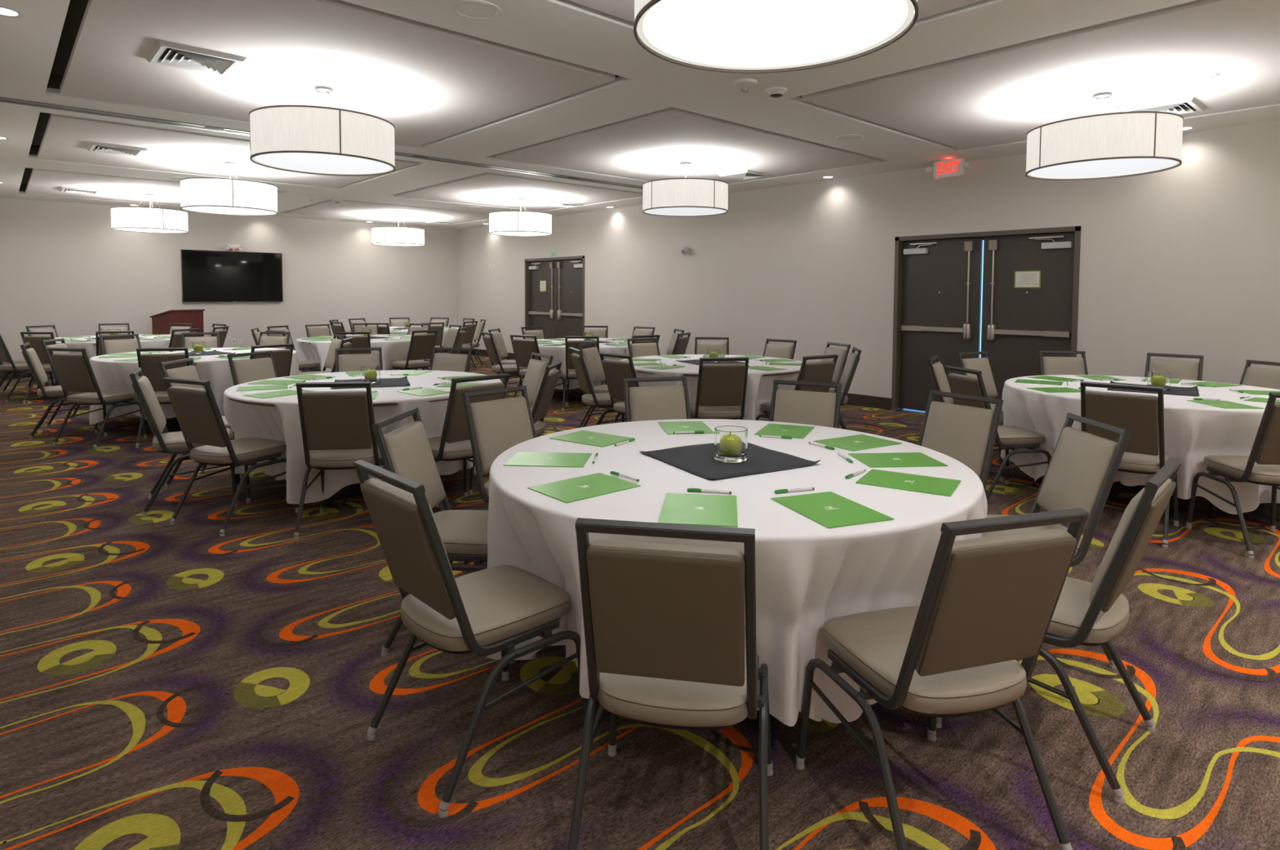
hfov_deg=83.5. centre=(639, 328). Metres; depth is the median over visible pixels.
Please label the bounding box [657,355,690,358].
folder
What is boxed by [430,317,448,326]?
banquet chair
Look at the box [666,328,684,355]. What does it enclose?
banquet chair
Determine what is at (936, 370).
banquet chair
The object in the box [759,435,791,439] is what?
pen
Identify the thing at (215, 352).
napkin
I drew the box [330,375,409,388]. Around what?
napkin
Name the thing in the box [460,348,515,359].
baseboard
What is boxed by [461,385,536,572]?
banquet chair
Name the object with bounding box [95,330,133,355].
banquet chair
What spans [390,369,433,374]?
folder
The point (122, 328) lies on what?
banquet chair
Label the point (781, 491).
pen
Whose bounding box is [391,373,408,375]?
pen
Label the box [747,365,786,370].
folder
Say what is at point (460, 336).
banquet chair
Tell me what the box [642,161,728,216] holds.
drum pendant
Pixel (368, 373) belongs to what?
glass tumbler
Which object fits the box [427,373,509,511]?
banquet chair
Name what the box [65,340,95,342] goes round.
folder
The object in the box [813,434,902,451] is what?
folder
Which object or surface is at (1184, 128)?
recessed light
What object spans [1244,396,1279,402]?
folder
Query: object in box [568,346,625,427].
banquet chair
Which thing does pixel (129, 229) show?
diffuser
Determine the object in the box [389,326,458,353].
tablecloth
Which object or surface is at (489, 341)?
banquet chair
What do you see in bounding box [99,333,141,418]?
banquet chair
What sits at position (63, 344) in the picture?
banquet chair
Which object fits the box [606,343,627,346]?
folder
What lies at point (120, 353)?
folder
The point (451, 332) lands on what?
banquet chair
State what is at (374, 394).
folder
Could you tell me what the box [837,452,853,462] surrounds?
pen
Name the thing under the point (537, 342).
folder
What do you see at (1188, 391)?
napkin
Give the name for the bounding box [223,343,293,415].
banquet chair
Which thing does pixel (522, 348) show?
banquet chair
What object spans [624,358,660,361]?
folder
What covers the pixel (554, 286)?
door
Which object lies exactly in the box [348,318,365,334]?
banquet chair
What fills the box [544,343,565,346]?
folder
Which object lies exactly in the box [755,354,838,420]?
banquet chair
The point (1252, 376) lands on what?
banquet chair
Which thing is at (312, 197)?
fire alarm strobe
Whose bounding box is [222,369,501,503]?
tablecloth
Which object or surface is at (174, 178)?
speaker grille
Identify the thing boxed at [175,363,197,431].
round table
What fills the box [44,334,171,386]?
tablecloth
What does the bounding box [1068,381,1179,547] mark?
banquet chair
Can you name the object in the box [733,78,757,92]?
smoke detector
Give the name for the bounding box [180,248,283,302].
television
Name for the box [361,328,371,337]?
glass tumbler
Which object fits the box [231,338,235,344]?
outlet
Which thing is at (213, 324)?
banquet chair
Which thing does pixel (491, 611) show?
banquet chair
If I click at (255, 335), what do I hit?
banquet chair
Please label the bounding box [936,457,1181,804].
banquet chair
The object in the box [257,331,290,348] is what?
banquet chair
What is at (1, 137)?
recessed light
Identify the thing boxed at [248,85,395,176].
drum pendant
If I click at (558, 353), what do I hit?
tablecloth
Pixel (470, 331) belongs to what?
banquet chair
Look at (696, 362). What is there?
napkin
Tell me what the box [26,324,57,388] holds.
banquet chair
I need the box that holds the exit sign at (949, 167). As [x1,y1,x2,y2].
[925,158,969,178]
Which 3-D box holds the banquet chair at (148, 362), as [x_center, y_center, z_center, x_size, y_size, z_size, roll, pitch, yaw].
[-4.546,0.633,6.986,0.518,0.935,0.594,-1,3,-18]
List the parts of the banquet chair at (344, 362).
backrest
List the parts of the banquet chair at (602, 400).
panel, backrest, leg, frame, seat, leg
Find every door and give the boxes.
[524,255,584,338]
[891,226,1080,413]
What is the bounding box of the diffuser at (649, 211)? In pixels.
[645,207,724,214]
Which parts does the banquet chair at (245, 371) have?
backrest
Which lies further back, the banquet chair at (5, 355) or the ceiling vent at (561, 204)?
the ceiling vent at (561, 204)
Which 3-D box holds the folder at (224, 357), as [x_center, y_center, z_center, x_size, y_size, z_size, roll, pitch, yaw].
[-4.300,0.302,7.597,0.324,0.004,0.240,2,3,35]
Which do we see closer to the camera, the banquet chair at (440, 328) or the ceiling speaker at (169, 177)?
the ceiling speaker at (169, 177)
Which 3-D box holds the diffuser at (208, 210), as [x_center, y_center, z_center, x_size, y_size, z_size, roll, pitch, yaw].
[-4.886,-1.421,8.562,0.940,0.006,0.940,-2,4,-42]
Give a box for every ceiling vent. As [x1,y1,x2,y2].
[58,186,102,194]
[86,141,147,156]
[145,39,247,76]
[425,220,456,224]
[545,201,583,207]
[717,169,771,180]
[1120,96,1207,114]
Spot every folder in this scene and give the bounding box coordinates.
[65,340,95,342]
[67,336,93,337]
[97,355,137,358]
[107,352,148,355]
[113,358,137,361]
[139,338,165,340]
[140,351,174,352]
[214,355,249,358]
[227,347,251,350]
[235,384,288,391]
[243,389,303,398]
[247,379,302,384]
[285,373,335,380]
[301,337,326,339]
[306,336,329,337]
[309,338,332,341]
[345,371,360,376]
[371,392,378,399]
[383,338,409,340]
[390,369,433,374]
[397,387,449,395]
[436,382,487,386]
[442,374,481,380]
[502,451,591,467]
[527,472,640,502]
[537,342,551,343]
[543,337,568,340]
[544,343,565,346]
[549,430,634,447]
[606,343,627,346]
[608,338,626,340]
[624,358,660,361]
[633,362,662,365]
[642,364,684,369]
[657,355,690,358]
[657,421,714,434]
[657,493,737,527]
[702,354,724,357]
[733,355,765,359]
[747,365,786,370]
[754,422,814,438]
[757,358,794,361]
[768,362,801,365]
[770,491,893,528]
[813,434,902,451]
[848,452,947,467]
[855,468,960,496]
[1014,378,1062,385]
[1026,386,1086,392]
[1029,375,1079,381]
[1075,374,1126,380]
[1141,377,1182,383]
[1182,381,1240,387]
[1186,400,1264,408]
[1234,389,1279,395]
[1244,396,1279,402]
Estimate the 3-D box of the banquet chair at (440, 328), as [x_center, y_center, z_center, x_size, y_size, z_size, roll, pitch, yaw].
[-3.840,0.346,12.934,0.518,0.935,0.594,-2,4,-39]
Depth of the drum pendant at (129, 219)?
10.98 m
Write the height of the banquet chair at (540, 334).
0.935 m
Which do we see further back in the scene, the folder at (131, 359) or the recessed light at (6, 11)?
the folder at (131, 359)
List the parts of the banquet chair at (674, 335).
frame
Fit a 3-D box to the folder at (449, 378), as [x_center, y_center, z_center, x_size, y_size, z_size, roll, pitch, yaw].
[-1.420,0.399,5.853,0.324,0.004,0.240,-1,3,-30]
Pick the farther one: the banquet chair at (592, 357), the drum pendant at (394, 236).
the drum pendant at (394, 236)
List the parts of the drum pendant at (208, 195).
lamp shade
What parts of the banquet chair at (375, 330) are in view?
backrest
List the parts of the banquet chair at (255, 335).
backrest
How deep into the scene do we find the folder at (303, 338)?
10.71 m
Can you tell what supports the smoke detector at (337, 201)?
attached to the ceiling
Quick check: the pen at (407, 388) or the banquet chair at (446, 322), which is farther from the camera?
the banquet chair at (446, 322)
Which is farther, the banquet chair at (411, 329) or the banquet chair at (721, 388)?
the banquet chair at (411, 329)
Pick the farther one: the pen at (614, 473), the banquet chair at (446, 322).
the banquet chair at (446, 322)
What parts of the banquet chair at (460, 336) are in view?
backrest, frame, panel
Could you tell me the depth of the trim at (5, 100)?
6.72 m
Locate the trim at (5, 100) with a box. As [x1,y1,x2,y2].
[0,96,642,189]
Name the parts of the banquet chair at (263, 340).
backrest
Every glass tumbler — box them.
[108,328,119,334]
[191,342,205,354]
[360,365,380,384]
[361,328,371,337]
[404,321,411,328]
[583,332,593,340]
[706,348,720,362]
[714,425,747,462]
[1146,370,1170,390]
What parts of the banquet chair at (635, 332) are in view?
backrest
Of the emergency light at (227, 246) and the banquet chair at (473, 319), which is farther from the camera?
the banquet chair at (473, 319)
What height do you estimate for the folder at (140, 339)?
0.004 m
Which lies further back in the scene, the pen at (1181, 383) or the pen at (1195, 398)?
the pen at (1181, 383)
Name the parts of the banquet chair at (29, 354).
panel, backrest, leg, frame, leg, seat, leg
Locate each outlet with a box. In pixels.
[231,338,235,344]
[238,338,242,344]
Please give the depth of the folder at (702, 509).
2.29 m
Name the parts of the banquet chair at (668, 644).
leg, leg, panel, backrest, frame, seat, leg, rail, leg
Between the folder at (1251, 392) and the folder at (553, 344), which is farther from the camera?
the folder at (553, 344)
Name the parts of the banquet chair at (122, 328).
backrest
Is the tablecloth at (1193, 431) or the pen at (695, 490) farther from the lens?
the tablecloth at (1193, 431)
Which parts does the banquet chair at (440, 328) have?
panel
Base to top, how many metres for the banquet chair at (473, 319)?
0.935 m
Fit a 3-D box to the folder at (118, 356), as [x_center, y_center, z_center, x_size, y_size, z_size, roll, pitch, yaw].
[-5.539,0.296,7.620,0.324,0.004,0.240,-1,3,-30]
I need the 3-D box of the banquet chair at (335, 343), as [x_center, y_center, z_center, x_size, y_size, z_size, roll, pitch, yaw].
[-3.961,0.548,8.793,0.594,0.935,0.518,-2,4,-39]
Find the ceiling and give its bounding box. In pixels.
[0,0,1279,229]
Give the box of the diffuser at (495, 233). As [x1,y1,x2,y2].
[493,231,549,235]
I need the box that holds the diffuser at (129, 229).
[115,227,185,231]
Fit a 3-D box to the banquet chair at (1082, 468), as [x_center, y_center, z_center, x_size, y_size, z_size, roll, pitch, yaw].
[1.633,0.851,3.043,0.594,0.935,0.518,0,3,2]
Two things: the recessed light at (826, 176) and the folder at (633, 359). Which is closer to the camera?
the folder at (633, 359)
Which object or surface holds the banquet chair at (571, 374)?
on the floor
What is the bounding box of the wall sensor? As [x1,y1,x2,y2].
[680,246,690,254]
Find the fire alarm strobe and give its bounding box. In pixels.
[306,195,318,201]
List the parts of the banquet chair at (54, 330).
frame, backrest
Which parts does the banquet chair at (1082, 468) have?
seat, backrest, frame, leg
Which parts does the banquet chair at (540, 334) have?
frame, backrest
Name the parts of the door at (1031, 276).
closer arm, vertical rod, vertical rod, closer arm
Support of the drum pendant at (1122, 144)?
hanging from the ceiling
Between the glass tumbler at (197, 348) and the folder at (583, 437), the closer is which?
the folder at (583, 437)
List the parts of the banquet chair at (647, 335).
panel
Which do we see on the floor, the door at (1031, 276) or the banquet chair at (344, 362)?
the banquet chair at (344, 362)
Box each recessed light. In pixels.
[0,5,23,17]
[0,136,9,139]
[821,175,835,177]
[1182,126,1195,130]
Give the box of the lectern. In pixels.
[150,309,204,336]
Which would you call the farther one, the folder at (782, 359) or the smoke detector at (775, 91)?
the folder at (782, 359)
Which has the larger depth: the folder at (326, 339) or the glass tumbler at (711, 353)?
the folder at (326, 339)
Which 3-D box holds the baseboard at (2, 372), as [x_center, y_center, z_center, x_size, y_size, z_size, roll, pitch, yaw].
[-7.657,0.642,14.597,8.700,0.150,0.018,-2,4,-42]
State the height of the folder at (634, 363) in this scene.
0.004 m
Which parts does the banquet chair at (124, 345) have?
frame, backrest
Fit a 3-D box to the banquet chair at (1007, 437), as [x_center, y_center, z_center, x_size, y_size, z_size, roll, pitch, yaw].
[2.598,0.748,5.237,0.594,0.935,0.518,0,3,-9]
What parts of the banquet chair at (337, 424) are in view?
leg, leg, panel, backrest, frame, seat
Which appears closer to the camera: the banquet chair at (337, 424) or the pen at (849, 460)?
the pen at (849, 460)
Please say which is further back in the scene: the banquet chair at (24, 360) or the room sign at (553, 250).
the room sign at (553, 250)
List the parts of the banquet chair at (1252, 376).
backrest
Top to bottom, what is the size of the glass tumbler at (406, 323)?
0.129 m
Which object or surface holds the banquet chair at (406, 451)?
on the floor
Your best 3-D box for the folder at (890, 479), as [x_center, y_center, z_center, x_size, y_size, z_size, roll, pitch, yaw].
[0.992,0.566,2.649,0.324,0.004,0.240,2,3,32]
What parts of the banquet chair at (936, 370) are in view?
panel, frame, backrest, seat, leg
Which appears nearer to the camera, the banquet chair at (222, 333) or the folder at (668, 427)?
the folder at (668, 427)
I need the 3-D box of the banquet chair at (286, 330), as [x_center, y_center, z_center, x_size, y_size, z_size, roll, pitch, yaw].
[-5.381,0.427,11.141,0.594,0.935,0.518,1,3,16]
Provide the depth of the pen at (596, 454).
2.98 m
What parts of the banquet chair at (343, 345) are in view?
panel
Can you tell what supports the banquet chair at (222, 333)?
on the floor
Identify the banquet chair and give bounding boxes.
[0,333,49,392]
[0,334,53,402]
[20,331,61,404]
[20,342,101,439]
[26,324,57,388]
[40,337,125,427]
[47,347,147,448]
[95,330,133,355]
[98,323,129,335]
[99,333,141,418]
[129,367,238,517]
[135,347,190,448]
[158,357,239,488]
[162,377,298,536]
[168,323,193,334]
[168,328,199,347]
[182,332,219,348]
[208,323,226,336]
[210,325,228,347]
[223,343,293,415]
[226,351,278,385]
[251,327,262,345]
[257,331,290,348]
[266,324,295,350]
[266,329,320,372]
[293,381,387,539]
[298,333,346,374]
[305,324,331,337]
[328,319,339,334]
[330,321,346,334]
[330,337,353,372]
[334,346,382,372]
[336,331,371,354]
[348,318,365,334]
[352,323,378,334]
[353,459,588,818]
[365,322,390,334]
[371,407,515,663]
[389,317,409,326]
[389,329,437,369]
[407,323,430,334]
[421,322,444,352]
[422,326,467,369]
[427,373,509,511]
[429,346,471,372]
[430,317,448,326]
[435,324,461,353]
[440,320,477,369]
[459,319,485,367]
[460,318,474,364]
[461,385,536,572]
[468,361,561,494]
[481,331,527,385]
[488,328,519,381]
[488,351,553,475]
[510,334,566,404]
[520,326,545,384]
[561,336,604,411]
[567,517,773,849]
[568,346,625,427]
[577,341,626,426]
[582,325,608,337]
[599,352,639,422]
[622,376,690,422]
[626,337,660,357]
[631,326,655,338]
[631,334,659,343]
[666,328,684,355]
[671,332,690,355]
[689,357,748,419]
[694,337,728,355]
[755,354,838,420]
[762,338,796,359]
[768,379,842,428]
[795,507,1088,849]
[822,342,850,428]
[827,346,861,429]
[917,390,1003,491]
[927,355,1005,481]
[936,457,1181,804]
[943,364,1051,502]
[956,351,1013,468]
[981,412,1131,669]
[1038,350,1088,375]
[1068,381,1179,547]
[1144,352,1203,381]
[1185,392,1279,559]
[1239,359,1279,389]
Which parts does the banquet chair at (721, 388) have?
seat, backrest, panel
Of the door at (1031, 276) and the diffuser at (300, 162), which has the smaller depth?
the diffuser at (300, 162)
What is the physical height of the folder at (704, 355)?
0.004 m
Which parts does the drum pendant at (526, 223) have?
lamp shade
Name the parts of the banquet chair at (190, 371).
leg, frame, backrest, seat, leg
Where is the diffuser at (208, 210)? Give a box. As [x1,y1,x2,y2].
[184,206,273,213]
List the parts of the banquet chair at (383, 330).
panel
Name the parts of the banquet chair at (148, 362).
leg, seat, panel, frame, backrest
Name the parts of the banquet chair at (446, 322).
backrest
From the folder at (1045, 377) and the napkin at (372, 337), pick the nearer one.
the folder at (1045, 377)
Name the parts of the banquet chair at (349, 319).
backrest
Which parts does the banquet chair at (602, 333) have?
backrest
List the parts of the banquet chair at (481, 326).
seat, leg, frame, backrest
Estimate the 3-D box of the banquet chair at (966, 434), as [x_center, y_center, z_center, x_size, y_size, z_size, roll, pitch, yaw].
[1.475,0.820,3.666,0.594,0.935,0.518,-1,3,-32]
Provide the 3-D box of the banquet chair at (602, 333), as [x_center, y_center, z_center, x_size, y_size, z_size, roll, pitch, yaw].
[-0.742,0.433,11.416,0.518,0.935,0.594,0,3,3]
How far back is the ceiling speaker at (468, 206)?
12.82 m
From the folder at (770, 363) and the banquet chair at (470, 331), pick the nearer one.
the folder at (770, 363)
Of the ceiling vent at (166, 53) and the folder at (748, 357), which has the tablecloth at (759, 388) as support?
the folder at (748, 357)
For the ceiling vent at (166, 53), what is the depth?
4.68 m
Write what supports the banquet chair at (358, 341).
on the floor
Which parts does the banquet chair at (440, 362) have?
backrest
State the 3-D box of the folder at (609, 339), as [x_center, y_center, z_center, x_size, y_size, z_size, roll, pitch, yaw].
[-0.303,0.162,10.823,0.240,0.004,0.324,3,4,40]
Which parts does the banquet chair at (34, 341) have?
leg, panel, backrest, frame, seat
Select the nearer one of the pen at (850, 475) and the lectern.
the pen at (850, 475)
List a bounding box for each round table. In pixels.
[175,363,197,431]
[228,397,448,507]
[635,370,799,376]
[769,714,776,729]
[1207,501,1264,519]
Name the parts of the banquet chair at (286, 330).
backrest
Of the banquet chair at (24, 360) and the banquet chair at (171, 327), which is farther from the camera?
the banquet chair at (171, 327)
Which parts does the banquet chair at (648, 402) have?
backrest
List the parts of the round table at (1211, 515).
leg, leg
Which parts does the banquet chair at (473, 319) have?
backrest, frame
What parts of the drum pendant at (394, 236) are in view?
lamp shade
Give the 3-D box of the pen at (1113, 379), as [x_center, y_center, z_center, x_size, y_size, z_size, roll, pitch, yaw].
[3.829,0.417,5.846,0.154,0.012,0.011,0,3,-4]
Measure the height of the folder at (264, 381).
0.004 m
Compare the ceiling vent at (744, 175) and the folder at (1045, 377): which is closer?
the folder at (1045, 377)
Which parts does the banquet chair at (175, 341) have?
panel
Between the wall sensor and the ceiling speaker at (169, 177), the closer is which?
the ceiling speaker at (169, 177)
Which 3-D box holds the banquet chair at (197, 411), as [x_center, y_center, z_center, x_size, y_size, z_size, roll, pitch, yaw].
[-2.615,0.758,4.594,0.518,0.935,0.594,2,3,25]
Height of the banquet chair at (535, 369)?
0.935 m
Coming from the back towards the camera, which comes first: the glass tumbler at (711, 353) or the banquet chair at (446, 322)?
the banquet chair at (446, 322)
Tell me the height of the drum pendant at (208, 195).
0.576 m
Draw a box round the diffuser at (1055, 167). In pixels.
[1030,158,1176,177]
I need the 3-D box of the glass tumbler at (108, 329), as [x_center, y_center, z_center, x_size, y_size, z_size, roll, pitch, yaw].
[-7.776,0.073,10.615,0.137,0.129,0.137,-2,4,-42]
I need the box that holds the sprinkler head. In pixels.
[1204,73,1218,81]
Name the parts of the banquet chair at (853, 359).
seat, leg, backrest, frame, panel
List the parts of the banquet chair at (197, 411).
leg, panel, backrest, frame, seat, leg, leg, rail, leg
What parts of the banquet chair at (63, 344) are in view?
frame, leg, backrest, leg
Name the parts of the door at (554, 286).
vertical rod, vertical rod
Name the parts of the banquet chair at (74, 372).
leg, panel, backrest, frame, seat, leg, leg, rail, leg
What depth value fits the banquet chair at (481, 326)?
14.12 m
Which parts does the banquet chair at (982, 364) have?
frame, backrest, seat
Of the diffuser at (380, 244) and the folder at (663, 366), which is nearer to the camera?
the folder at (663, 366)
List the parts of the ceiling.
panel, panel, panel, panel, panel, panel, panel, panel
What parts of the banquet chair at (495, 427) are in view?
seat, frame, backrest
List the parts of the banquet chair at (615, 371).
leg, panel, seat, backrest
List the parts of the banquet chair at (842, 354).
seat, backrest, frame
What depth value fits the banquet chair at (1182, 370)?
6.40 m
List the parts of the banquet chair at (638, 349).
backrest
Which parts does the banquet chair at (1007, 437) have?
panel, backrest, frame, leg, leg, seat, rail, leg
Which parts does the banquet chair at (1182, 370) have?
backrest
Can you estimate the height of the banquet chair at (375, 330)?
0.935 m
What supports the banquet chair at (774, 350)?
on the floor
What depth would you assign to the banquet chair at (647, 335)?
9.04 m
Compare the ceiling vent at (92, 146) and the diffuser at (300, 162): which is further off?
the ceiling vent at (92, 146)
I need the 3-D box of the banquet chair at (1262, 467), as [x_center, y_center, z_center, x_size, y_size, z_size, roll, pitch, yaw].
[3.671,0.803,4.192,0.518,0.935,0.594,1,3,6]
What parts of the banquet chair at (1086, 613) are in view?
leg, seat, frame, leg, backrest, panel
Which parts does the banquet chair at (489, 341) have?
panel, backrest, frame, seat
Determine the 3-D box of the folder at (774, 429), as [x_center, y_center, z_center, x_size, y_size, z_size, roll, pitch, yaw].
[0.736,0.516,3.635,0.240,0.004,0.324,1,3,23]
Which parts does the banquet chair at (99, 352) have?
panel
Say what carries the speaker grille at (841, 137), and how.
attached to the ceiling speaker at (848, 136)
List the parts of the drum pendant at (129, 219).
lamp shade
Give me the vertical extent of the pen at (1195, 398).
0.012 m
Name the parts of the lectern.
panel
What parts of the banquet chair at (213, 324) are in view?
backrest, frame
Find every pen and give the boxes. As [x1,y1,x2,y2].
[313,376,332,379]
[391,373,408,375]
[402,386,422,390]
[591,453,598,463]
[609,471,639,481]
[614,438,635,446]
[673,430,704,433]
[687,488,731,493]
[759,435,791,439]
[774,487,814,493]
[808,441,835,449]
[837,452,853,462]
[844,469,866,479]
[1100,378,1119,380]
[1181,382,1205,386]
[1193,397,1219,399]
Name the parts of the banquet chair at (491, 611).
leg, panel, backrest, frame, leg, seat, leg, rail, leg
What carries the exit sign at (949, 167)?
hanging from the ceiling
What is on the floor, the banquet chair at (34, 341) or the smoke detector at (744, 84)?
the banquet chair at (34, 341)
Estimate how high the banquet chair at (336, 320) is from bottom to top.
0.935 m
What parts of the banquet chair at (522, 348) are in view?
leg, panel, frame, backrest, seat, leg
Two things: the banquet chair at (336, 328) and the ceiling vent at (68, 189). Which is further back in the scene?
the banquet chair at (336, 328)
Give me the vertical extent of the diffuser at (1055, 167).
0.006 m
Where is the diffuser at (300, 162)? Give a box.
[254,152,391,173]
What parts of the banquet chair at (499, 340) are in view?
frame, backrest, seat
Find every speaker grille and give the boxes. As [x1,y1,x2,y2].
[168,177,184,179]
[457,3,496,17]
[839,135,861,139]
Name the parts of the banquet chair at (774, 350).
backrest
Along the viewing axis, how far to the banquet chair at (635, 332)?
11.33 m
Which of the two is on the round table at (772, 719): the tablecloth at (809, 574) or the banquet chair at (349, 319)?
the tablecloth at (809, 574)
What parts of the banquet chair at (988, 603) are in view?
leg, rail, leg, seat, leg, frame, backrest, panel, leg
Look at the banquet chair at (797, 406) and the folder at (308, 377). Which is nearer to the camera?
the banquet chair at (797, 406)
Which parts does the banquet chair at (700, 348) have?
backrest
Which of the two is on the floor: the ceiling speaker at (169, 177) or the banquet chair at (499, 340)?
the banquet chair at (499, 340)
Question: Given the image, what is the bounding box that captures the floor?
[0,354,1279,849]
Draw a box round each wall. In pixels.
[0,197,457,359]
[457,120,1279,398]
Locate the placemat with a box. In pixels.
[639,442,820,479]
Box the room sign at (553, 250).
[550,247,556,257]
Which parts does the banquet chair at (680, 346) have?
panel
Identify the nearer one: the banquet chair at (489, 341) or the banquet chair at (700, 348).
the banquet chair at (700, 348)
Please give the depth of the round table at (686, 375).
6.45 m
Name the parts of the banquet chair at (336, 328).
panel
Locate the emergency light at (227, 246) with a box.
[225,244,242,250]
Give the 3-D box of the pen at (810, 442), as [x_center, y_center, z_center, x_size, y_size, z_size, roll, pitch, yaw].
[0.824,0.531,3.259,0.011,0.012,0.154,-1,3,-30]
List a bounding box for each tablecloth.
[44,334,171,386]
[88,347,298,424]
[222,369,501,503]
[295,334,430,372]
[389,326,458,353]
[486,418,987,726]
[521,337,631,389]
[620,354,802,421]
[1000,374,1279,514]
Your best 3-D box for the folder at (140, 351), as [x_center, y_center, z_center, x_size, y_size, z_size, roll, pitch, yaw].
[-5.584,0.263,8.302,0.324,0.004,0.240,2,3,27]
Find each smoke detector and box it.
[332,199,342,203]
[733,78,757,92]
[765,86,787,97]
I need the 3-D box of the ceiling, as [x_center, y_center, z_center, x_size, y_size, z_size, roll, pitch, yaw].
[-1.957,-2.072,8.153,9.100,0.254,17.400,-2,4,-42]
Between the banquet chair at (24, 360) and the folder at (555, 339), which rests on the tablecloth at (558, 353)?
the folder at (555, 339)
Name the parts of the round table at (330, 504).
leg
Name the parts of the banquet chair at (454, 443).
leg, seat, leg, frame, backrest, panel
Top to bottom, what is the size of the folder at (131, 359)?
0.004 m
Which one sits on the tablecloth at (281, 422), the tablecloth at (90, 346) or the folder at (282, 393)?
the folder at (282, 393)
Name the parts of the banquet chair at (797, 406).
backrest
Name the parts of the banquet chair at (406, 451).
leg, backrest, frame, seat, rail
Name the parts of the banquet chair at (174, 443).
panel, backrest, frame, leg, leg, seat, leg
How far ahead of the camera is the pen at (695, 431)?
3.54 m
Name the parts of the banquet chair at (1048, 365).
backrest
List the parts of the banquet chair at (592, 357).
leg, frame, backrest, seat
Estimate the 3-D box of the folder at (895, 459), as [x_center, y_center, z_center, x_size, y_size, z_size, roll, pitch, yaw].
[1.074,0.548,3.006,0.324,0.004,0.240,0,3,-5]
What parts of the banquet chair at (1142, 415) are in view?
panel, backrest, frame, seat, leg, leg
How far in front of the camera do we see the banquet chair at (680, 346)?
9.56 m
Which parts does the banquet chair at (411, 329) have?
backrest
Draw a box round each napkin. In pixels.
[173,349,235,355]
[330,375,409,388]
[369,336,390,338]
[675,359,749,364]
[1107,380,1199,395]
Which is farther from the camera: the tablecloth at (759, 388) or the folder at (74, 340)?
the folder at (74, 340)
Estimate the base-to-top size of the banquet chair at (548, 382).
0.935 m
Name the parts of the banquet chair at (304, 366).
seat, rail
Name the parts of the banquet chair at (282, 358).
backrest, frame, panel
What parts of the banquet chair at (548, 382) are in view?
leg, seat, backrest, frame, panel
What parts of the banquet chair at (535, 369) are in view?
backrest, frame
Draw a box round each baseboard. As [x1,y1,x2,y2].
[0,369,31,378]
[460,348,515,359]
[841,392,891,409]
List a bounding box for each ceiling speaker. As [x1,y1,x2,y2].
[165,176,186,179]
[451,0,501,19]
[465,205,479,208]
[835,133,863,140]
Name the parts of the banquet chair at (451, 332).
backrest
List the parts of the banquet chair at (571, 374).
leg, leg, seat, panel, frame, backrest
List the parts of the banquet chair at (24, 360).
leg, seat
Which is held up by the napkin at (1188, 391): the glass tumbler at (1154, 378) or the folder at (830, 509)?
the glass tumbler at (1154, 378)
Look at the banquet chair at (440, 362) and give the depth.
6.80 m
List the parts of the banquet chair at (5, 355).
panel, backrest, leg, frame, leg, seat, leg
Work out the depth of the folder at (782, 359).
7.47 m
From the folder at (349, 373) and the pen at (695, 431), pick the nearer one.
the pen at (695, 431)
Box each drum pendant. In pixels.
[111,193,188,233]
[179,161,277,215]
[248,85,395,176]
[371,215,424,246]
[488,197,551,236]
[633,0,918,73]
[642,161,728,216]
[1025,91,1183,180]
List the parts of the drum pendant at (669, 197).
lamp shade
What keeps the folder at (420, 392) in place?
on the tablecloth at (281, 422)
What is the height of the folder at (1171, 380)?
0.004 m
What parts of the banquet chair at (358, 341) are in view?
backrest, panel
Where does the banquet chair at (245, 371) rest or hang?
on the floor
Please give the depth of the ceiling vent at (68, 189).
10.82 m
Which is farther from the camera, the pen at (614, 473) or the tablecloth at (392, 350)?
the tablecloth at (392, 350)
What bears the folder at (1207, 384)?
on the tablecloth at (1193, 431)
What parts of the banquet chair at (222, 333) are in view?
frame, panel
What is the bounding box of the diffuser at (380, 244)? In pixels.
[374,243,420,245]
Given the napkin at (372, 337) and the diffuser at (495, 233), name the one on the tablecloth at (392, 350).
the napkin at (372, 337)
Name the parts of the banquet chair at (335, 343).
seat, backrest, frame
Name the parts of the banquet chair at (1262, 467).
leg, rail, leg, seat, frame, backrest, panel, leg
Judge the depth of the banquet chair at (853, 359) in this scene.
6.87 m
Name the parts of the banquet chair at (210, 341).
backrest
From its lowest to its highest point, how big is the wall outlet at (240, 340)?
0.116 m
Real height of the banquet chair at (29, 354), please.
0.935 m
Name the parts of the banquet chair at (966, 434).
backrest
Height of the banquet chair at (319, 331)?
0.935 m
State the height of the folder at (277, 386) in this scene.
0.004 m
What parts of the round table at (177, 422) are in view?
leg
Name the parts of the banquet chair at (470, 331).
seat, frame, panel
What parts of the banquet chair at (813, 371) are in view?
rail, seat, backrest, panel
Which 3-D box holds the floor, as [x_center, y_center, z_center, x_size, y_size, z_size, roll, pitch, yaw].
[-1.970,1.122,8.309,9.100,0.151,17.400,-2,4,-42]
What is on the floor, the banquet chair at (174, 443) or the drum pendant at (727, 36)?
the banquet chair at (174, 443)
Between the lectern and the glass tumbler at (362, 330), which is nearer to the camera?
the glass tumbler at (362, 330)
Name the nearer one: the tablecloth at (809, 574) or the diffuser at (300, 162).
the tablecloth at (809, 574)
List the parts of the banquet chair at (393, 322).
backrest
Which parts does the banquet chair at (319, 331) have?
backrest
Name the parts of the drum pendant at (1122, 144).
cord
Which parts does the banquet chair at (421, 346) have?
seat, backrest, panel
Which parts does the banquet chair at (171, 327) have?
backrest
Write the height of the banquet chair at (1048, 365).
0.935 m

